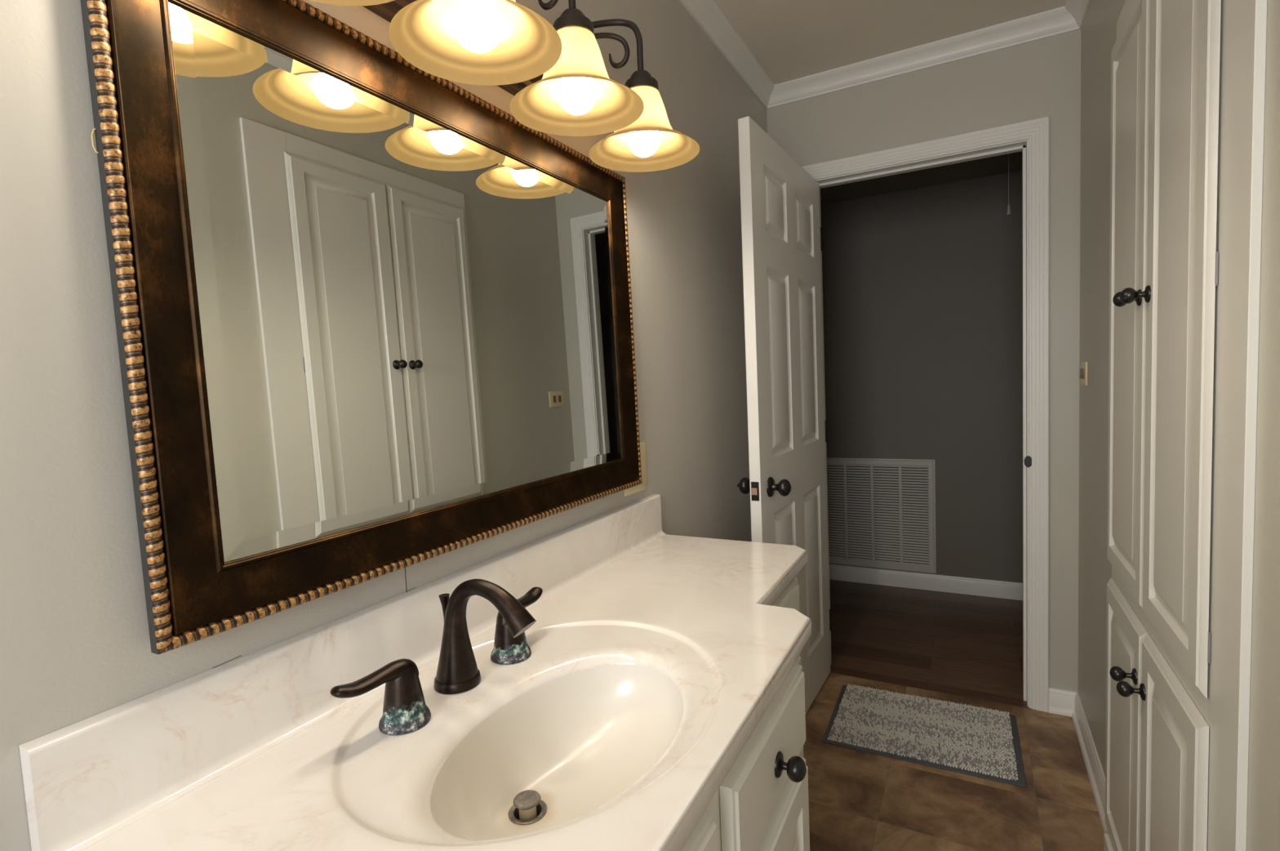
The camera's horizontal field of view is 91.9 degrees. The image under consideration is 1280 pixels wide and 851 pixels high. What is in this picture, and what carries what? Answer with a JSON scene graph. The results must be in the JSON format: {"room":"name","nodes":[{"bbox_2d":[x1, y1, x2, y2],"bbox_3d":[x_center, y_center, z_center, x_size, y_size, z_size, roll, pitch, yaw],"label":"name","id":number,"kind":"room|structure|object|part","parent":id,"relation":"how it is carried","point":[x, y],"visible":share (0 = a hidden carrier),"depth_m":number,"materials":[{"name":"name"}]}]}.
{"room":"bathroom","nodes":[
{"label":"bathroom","id":0,"kind":"room"},
{"bbox_2d":[0,0,767,850],"bbox_3d":[-0.405,-0.001,0.940,0.100,2.536,4.166,0,5,28],"label":"wall","id":1,"kind":"structure","parent":0,"point":[75,646],"depth_m":0.61,"materials":[{"name":"beige paint"}]},
{"bbox_2d":[80,0,642,653],"bbox_3d":[-0.266,-0.183,1.057,0.030,0.745,1.044,0,5,28],"label":"framed mirror","id":2,"kind":"object","parent":1,"relation":"attached to","point":[373,319],"visible":0.98,"depth_m":0.80,"materials":[{"name":"brown wood"}]},
{"bbox_3d":[-0.269,-0.183,1.061,0.004,0.607,0.903,-1,4,28],"label":"glass","id":3,"kind":"part","parent":2,"relation":"part of","materials":[{"name":"white mirror"}]},
{"bbox_2d":[309,0,699,172],"bbox_3d":[-0.189,-0.661,0.955,0.274,0.279,0.952,0,5,28],"label":"vanity light","id":4,"kind":"object","parent":1,"relation":"attached to","point":[558,80],"visible":1,"depth_m":1.01,"materials":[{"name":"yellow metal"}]},
{"bbox_3d":[-0.337,-0.561,0.631,0.227,0.125,0.227,0,5,28],"label":"lamp shade","id":5,"kind":"part","parent":4,"relation":"part of","materials":[{"name":"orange glass"}]},
{"bbox_3d":[-0.298,-0.655,1.014,0.026,0.104,0.576,0,5,28],"label":"plate","id":6,"kind":"part","parent":4,"relation":"part of","materials":[{"name":"brown metal"}]},
{"bbox_3d":[-0.223,-0.580,0.841,0.227,0.125,0.227,0,5,28],"label":"lamp shade","id":7,"kind":"part","parent":4,"relation":"part of","materials":[{"name":"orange glass"}]},
{"bbox_3d":[-0.223,-0.572,0.842,0.067,0.120,0.067,0,5,28],"label":"bulb","id":8,"kind":"part","parent":4,"relation":"part of","materials":[{"name":"white glass"}]},
{"bbox_3d":[-0.179,-0.751,1.066,0.148,0.115,0.019,-1,4,18],"label":"arm","id":9,"kind":"part","parent":4,"relation":"part of","materials":[{"name":"metal"}]},
{"bbox_3d":[-0.109,-0.592,1.053,0.067,0.120,0.067,0,5,28],"label":"bulb","id":10,"kind":"part","parent":4,"relation":"part of","materials":[{"name":"white glass"}]},
{"bbox_3d":[-0.110,-0.600,1.052,0.227,0.125,0.227,0,5,28],"label":"lamp shade","id":11,"kind":"part","parent":4,"relation":"part of","materials":[{"name":"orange glass"}]},
{"bbox_3d":[-0.088,-0.768,1.250,0.187,0.115,0.036,-3,4,-12],"label":"arm","id":12,"kind":"part","parent":4,"relation":"part of","materials":[{"name":"metal"}]},
{"bbox_3d":[0.006,-0.612,1.267,0.067,0.120,0.067,0,5,28],"label":"bulb","id":13,"kind":"part","parent":4,"relation":"part of","materials":[{"name":"white glass"}]},
{"bbox_3d":[0.006,-0.620,1.267,0.227,0.125,0.227,0,5,28],"label":"lamp shade","id":14,"kind":"part","parent":4,"relation":"part of","materials":[{"name":"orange glass"}]},
{"bbox_2d":[623,440,647,496],"bbox_3d":[-0.012,0.107,1.554,0.006,0.123,0.115,0,5,28],"label":"wall plate","id":15,"kind":"object","parent":1,"relation":"attached to","point":[642,486],"visible":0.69,"depth_m":1.58,"materials":[{"name":"beige plastic"}]},
{"bbox_2d":[679,0,774,108],"bbox_3d":[-0.392,-1.183,0.822,0.050,0.064,3.966,0,5,28],"label":"trim","id":16,"kind":"structure","parent":1,"relation":"attached to","point":[708,15],"depth_m":2.12,"materials":[{"name":"white paint"}]},
{"bbox_2d":[714,0,1066,84],"bbox_3d":[0.056,-1.244,0.575,1.274,0.050,4.166,0,5,28],"label":"ceiling","id":17,"kind":"structure","parent":0,"point":[790,40],"depth_m":2.10,"materials":[{"name":"paint"}]},
{"bbox_2d":[820,151,1022,204],"bbox_3d":[1.283,-1.293,2.925,3.400,0.055,1.125,0,5,28],"label":"ceiling","id":18,"kind":"structure","parent":0,"point":[996,165],"depth_m":3.26,"materials":[{"name":"paint"}]},
{"bbox_2d":[1006,153,1011,215],"bbox_3d":[1.648,-1.107,2.769,0.019,0.327,0.019,0,5,28],"label":"pull cord","id":19,"kind":"object","parent":18,"relation":"hanging from","point":[1008,213],"visible":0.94,"depth_m":2.77,"materials":[{"name":"fabric"}]},
{"bbox_3d":[1.647,-1.130,2.768,0.002,0.280,0.002,0,5,28],"label":"cord","id":20,"kind":"part","parent":19,"relation":"part of","materials":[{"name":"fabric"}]},
{"bbox_2d":[820,170,1022,582],"bbox_3d":[1.623,-0.215,3.541,3.400,2.320,0.100,0,5,28],"label":"wall","id":21,"kind":"structure","parent":0,"point":[922,286],"depth_m":3.45,"materials":[{"name":"paint"}]},
{"bbox_2d":[826,457,936,573],"bbox_3d":[1.339,0.522,3.701,0.770,0.655,0.009,0,5,28],"label":"air vent","id":22,"kind":"object","parent":21,"relation":"in","point":[882,512],"visible":0.72,"depth_m":3.65,"materials":[{"name":"metal"}]},
{"bbox_2d":[829,564,1022,599],"bbox_3d":[1.646,0.899,3.569,3.400,0.094,0.013,0,5,28],"label":"baseboard","id":23,"kind":"structure","parent":21,"relation":"attached to","point":[951,584],"depth_m":3.56,"materials":[{"name":"white paint"}]},
{"bbox_2d":[766,29,1080,691],"bbox_3d":[1.072,-0.197,2.443,1.074,2.486,0.100,0,5,28],"label":"wall","id":24,"kind":"structure","parent":0,"point":[1039,78],"depth_m":2.20,"materials":[{"name":"beige paint"}]},
{"bbox_2d":[737,116,831,713],"bbox_3d":[0.535,0.068,2.238,0.176,2.017,0.807,0,5,28],"label":"door","id":25,"kind":"structure","parent":24,"relation":"in","point":[781,231],"depth_m":2.12,"materials":[{"name":"white paint"}]},
{"bbox_3d":[0.349,0.195,1.998,0.076,0.064,0.064,0,5,28],"label":"knob","id":26,"kind":"part","parent":25,"relation":"part of","materials":[{"name":"black metal"}]},
{"bbox_3d":[0.353,0.202,1.899,0.024,0.058,0.003,0,5,31],"label":"latch plate","id":27,"kind":"part","parent":25,"relation":"part of","materials":[{"name":"black metal"}]},
{"bbox_3d":[0.440,0.194,1.947,0.068,0.064,0.064,0,5,28],"label":"knob","id":28,"kind":"part","parent":25,"relation":"part of","materials":[{"name":"black metal"}]},
{"bbox_2d":[816,139,1028,706],"bbox_3d":[1.096,0.017,2.450,0.762,2.056,0.104,0,5,28],"label":"trim","id":29,"kind":"structure","parent":24,"relation":"attached to","point":[1019,146],"depth_m":2.28,"materials":[{"name":"white paint"}]},
{"bbox_2d":[767,5,1080,108],"bbox_3d":[0.985,-1.348,2.296,1.074,0.064,0.050,0,5,28],"label":"trim","id":30,"kind":"structure","parent":24,"relation":"attached to","point":[1056,21],"depth_m":2.26,"materials":[{"name":"white paint"}]},
{"bbox_2d":[801,115,1049,711],"bbox_3d":[1.067,-0.003,2.397,0.863,2.107,0.018,0,5,28],"label":"trim","id":31,"kind":"structure","parent":24,"relation":"attached to","point":[1037,131],"depth_m":2.21,"materials":[{"name":"white paint"}]},
{"bbox_2d":[1024,455,1031,466],"bbox_3d":[1.397,0.130,2.228,0.026,0.042,0.002,0,5,28],"label":"strike plate","id":32,"kind":"object","parent":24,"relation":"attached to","point":[1028,460],"visible":1,"depth_m":2.23,"materials":[{"name":"black metal"}]},
{"bbox_2d":[1048,686,1076,716],"bbox_3d":[1.530,1.000,2.240,0.089,0.087,0.020,0,5,28],"label":"baseboard","id":33,"kind":"structure","parent":24,"relation":"attached to","point":[1061,701],"depth_m":2.24,"materials":[{"name":"white paint"}]},
{"bbox_2d":[803,579,1104,850],"bbox_3d":[0.401,1.188,1.259,3.400,0.050,5.292,0,5,28],"label":"floor","id":34,"kind":"structure","parent":0,"point":[860,800],"depth_m":2.04,"materials":[{"name":"stone"}]},
{"bbox_2d":[680,579,809,850],"bbox_3d":[0.001,0.783,1.008,0.538,0.827,1.214,0,5,28],"label":"vanity cabinet","id":35,"kind":"object","parent":34,"relation":"on","point":[762,803],"visible":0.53,"depth_m":0.88,"materials":[{"name":"white paint"}]},
{"bbox_2d":[18,493,811,850],"bbox_3d":[-0.029,0.348,0.987,0.512,0.232,1.248,0,5,28],"label":"countertop","id":36,"kind":"structure","parent":35,"relation":"on","point":[655,657],"depth_m":0.77,"materials":[{"name":"stone"}]},
{"bbox_2d":[329,578,542,734],"bbox_3d":[-0.212,0.283,0.835,0.171,0.154,0.377,0,5,28],"label":"faucet","id":37,"kind":"object","parent":36,"relation":"on","point":[405,708],"visible":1,"depth_m":0.82,"materials":[{"name":"brown metal"}]},
{"bbox_3d":[-0.314,0.307,0.739,0.029,0.034,0.110,0,5,34],"label":"lever","id":38,"kind":"part","parent":37,"relation":"part of","materials":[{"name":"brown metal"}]},
{"bbox_3d":[-0.294,0.331,0.769,0.061,0.075,0.061,0,5,34],"label":"handle","id":39,"kind":"part","parent":37,"relation":"part of","materials":[{"name":"brown metal"}]},
{"bbox_3d":[-0.273,0.289,0.874,0.015,0.102,0.015,0,5,28],"label":"lift rod","id":40,"kind":"part","parent":37,"relation":"part of","materials":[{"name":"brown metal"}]},
{"bbox_3d":[-0.210,0.278,0.835,0.167,0.144,0.057,0,5,28],"label":"spout","id":41,"kind":"part","parent":37,"relation":"part of","materials":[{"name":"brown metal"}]},
{"bbox_3d":[-0.199,0.314,0.945,0.061,0.075,0.061,-1,4,23],"label":"handle","id":42,"kind":"part","parent":37,"relation":"part of","materials":[{"name":"brown metal"}]},
{"bbox_3d":[-0.187,0.285,0.974,0.029,0.034,0.110,-1,4,23],"label":"lever","id":43,"kind":"part","parent":37,"relation":"part of","materials":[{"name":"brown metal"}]},
{"bbox_2d":[508,789,546,824],"bbox_3d":[-0.141,0.490,0.778,0.048,0.048,0.048,0,5,28],"label":"sink drain","id":44,"kind":"object","parent":36,"relation":"in","point":[527,808],"visible":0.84,"depth_m":0.77,"materials":[{"name":"silver metal"}]},
{"bbox_3d":[-0.141,0.490,0.778,0.022,0.040,0.022,0,5,28],"label":"stem","id":45,"kind":"part","parent":44,"relation":"part of","materials":[{"name":"plastic"}]},
{"bbox_2d":[431,663,682,839],"bbox_3d":[-0.082,0.429,0.761,0.243,0.108,0.384,0,5,28],"label":"sink","id":46,"kind":"object","parent":36,"relation":"in","point":[580,736],"depth_m":0.84,"materials":[{"name":"ceramic"}]},
{"bbox_3d":[-0.001,0.518,0.549,0.020,0.140,0.353,0,5,28],"label":"drawer","id":47,"kind":"part","parent":35,"relation":"part of","materials":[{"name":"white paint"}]},
{"bbox_3d":[0.191,0.488,0.904,0.020,0.134,0.350,0,5,28],"label":"drawer","id":48,"kind":"part","parent":35,"relation":"part of","materials":[{"name":"white paint"}]},
{"bbox_3d":[0.208,0.826,0.931,0.020,0.476,0.357,0,5,28],"label":"cabinet door","id":49,"kind":"part","parent":35,"relation":"part of","materials":[{"name":"white paint"}]},
{"bbox_3d":[0.286,0.441,1.300,0.020,0.135,0.330,0,5,28],"label":"drawer","id":50,"kind":"part","parent":35,"relation":"part of","materials":[{"name":"white paint"}]},
{"bbox_3d":[0.218,0.491,0.890,0.041,0.035,0.035,0,5,28],"label":"knob","id":51,"kind":"part","parent":35,"relation":"part of","materials":[{"name":"black metal"}]},
{"bbox_3d":[0.302,0.787,1.325,0.020,0.490,0.330,0,5,28],"label":"cabinet door","id":52,"kind":"part","parent":35,"relation":"part of","materials":[{"name":"white paint"}]},
{"bbox_2d":[822,683,1026,786],"bbox_3d":[0.992,1.063,2.188,0.600,0.017,0.433,0,5,28],"label":"bath rug","id":53,"kind":"object","parent":34,"relation":"on","point":[977,741],"visible":1,"depth_m":2.15,"materials":[{"name":"grey fabric"}]},
{"bbox_2d":[1103,0,1266,850],"bbox_3d":[0.978,0.096,1.208,0.069,2.083,0.873,0,5,28],"label":"linen cabinet","id":54,"kind":"object","parent":34,"relation":"on","point":[1188,77],"visible":1,"depth_m":1.00,"materials":[{"name":"white paint"}]},
{"bbox_3d":[1.026,0.529,1.317,0.044,0.033,0.033,0,5,28],"label":"knob","id":55,"kind":"part","parent":54,"relation":"part of","materials":[{"name":"black metal"}]},
{"bbox_3d":[1.133,0.739,1.453,0.013,0.664,0.378,0,5,28],"label":"cabinet door","id":56,"kind":"part","parent":54,"relation":"part of","materials":[{"name":"white paint"}]},
{"bbox_3d":[0.991,-0.258,1.262,0.044,0.033,0.033,0,5,28],"label":"knob","id":57,"kind":"part","parent":54,"relation":"part of","materials":[{"name":"black metal"}]},
{"bbox_3d":[1.087,-0.267,1.382,0.011,1.271,0.376,0,5,28],"label":"cabinet door","id":58,"kind":"part","parent":54,"relation":"part of","materials":[{"name":"white paint"}]},
{"bbox_3d":[0.992,0.535,1.255,0.044,0.033,0.033,0,5,28],"label":"knob","id":59,"kind":"part","parent":54,"relation":"part of","materials":[{"name":"black metal"}]},
{"bbox_3d":[0.957,-0.252,1.200,0.044,0.033,0.033,0,5,28],"label":"knob","id":60,"kind":"part","parent":54,"relation":"part of","materials":[{"name":"black metal"}]},
{"bbox_3d":[0.955,0.770,1.123,0.013,0.664,0.368,0,5,28],"label":"cabinet door","id":61,"kind":"part","parent":54,"relation":"part of","materials":[{"name":"white paint"}]},
{"bbox_3d":[0.910,-0.236,1.054,0.011,1.271,0.366,0,5,28],"label":"cabinet door","id":62,"kind":"part","parent":54,"relation":"part of","materials":[{"name":"white paint"}]},
{"bbox_3d":[1.028,0.073,1.231,0.002,1.880,0.710,0,5,28],"label":"panel","id":63,"kind":"part","parent":54,"relation":"part of","materials":[{"name":"white wood"}]},
{"bbox_2d":[1077,0,1279,850],"bbox_3d":[0.628,-0.008,0.382,0.100,2.536,4.166,0,5,28],"label":"wall","id":64,"kind":"structure","parent":0,"point":[1099,28],"depth_m":1.68,"materials":[{"name":"beige paint"}]},
{"bbox_2d":[1065,0,1089,28],"bbox_3d":[0.509,-1.190,0.336,0.050,0.064,3.966,0,5,28],"label":"trim","id":65,"kind":"structure","parent":64,"relation":"attached to","point":[1077,9],"depth_m":2.00,"materials":[{"name":"white paint"}]},
{"bbox_2d":[1080,361,1087,385],"bbox_3d":[1.460,-0.171,2.041,0.010,0.077,0.116,0,5,28],"label":"switch plate","id":66,"kind":"object","parent":64,"relation":"attached to","point":[1083,365],"visible":1,"depth_m":2.02,"materials":[{"name":"beige plastic"}]},
{"bbox_2d":[1071,691,1108,833],"bbox_3d":[1.408,1.027,1.941,0.020,0.087,0.665,0,5,28],"label":"baseboard","id":67,"kind":"structure","parent":64,"relation":"attached to","point":[1095,773],"depth_m":1.91,"materials":[{"name":"white paint"}]}
]}

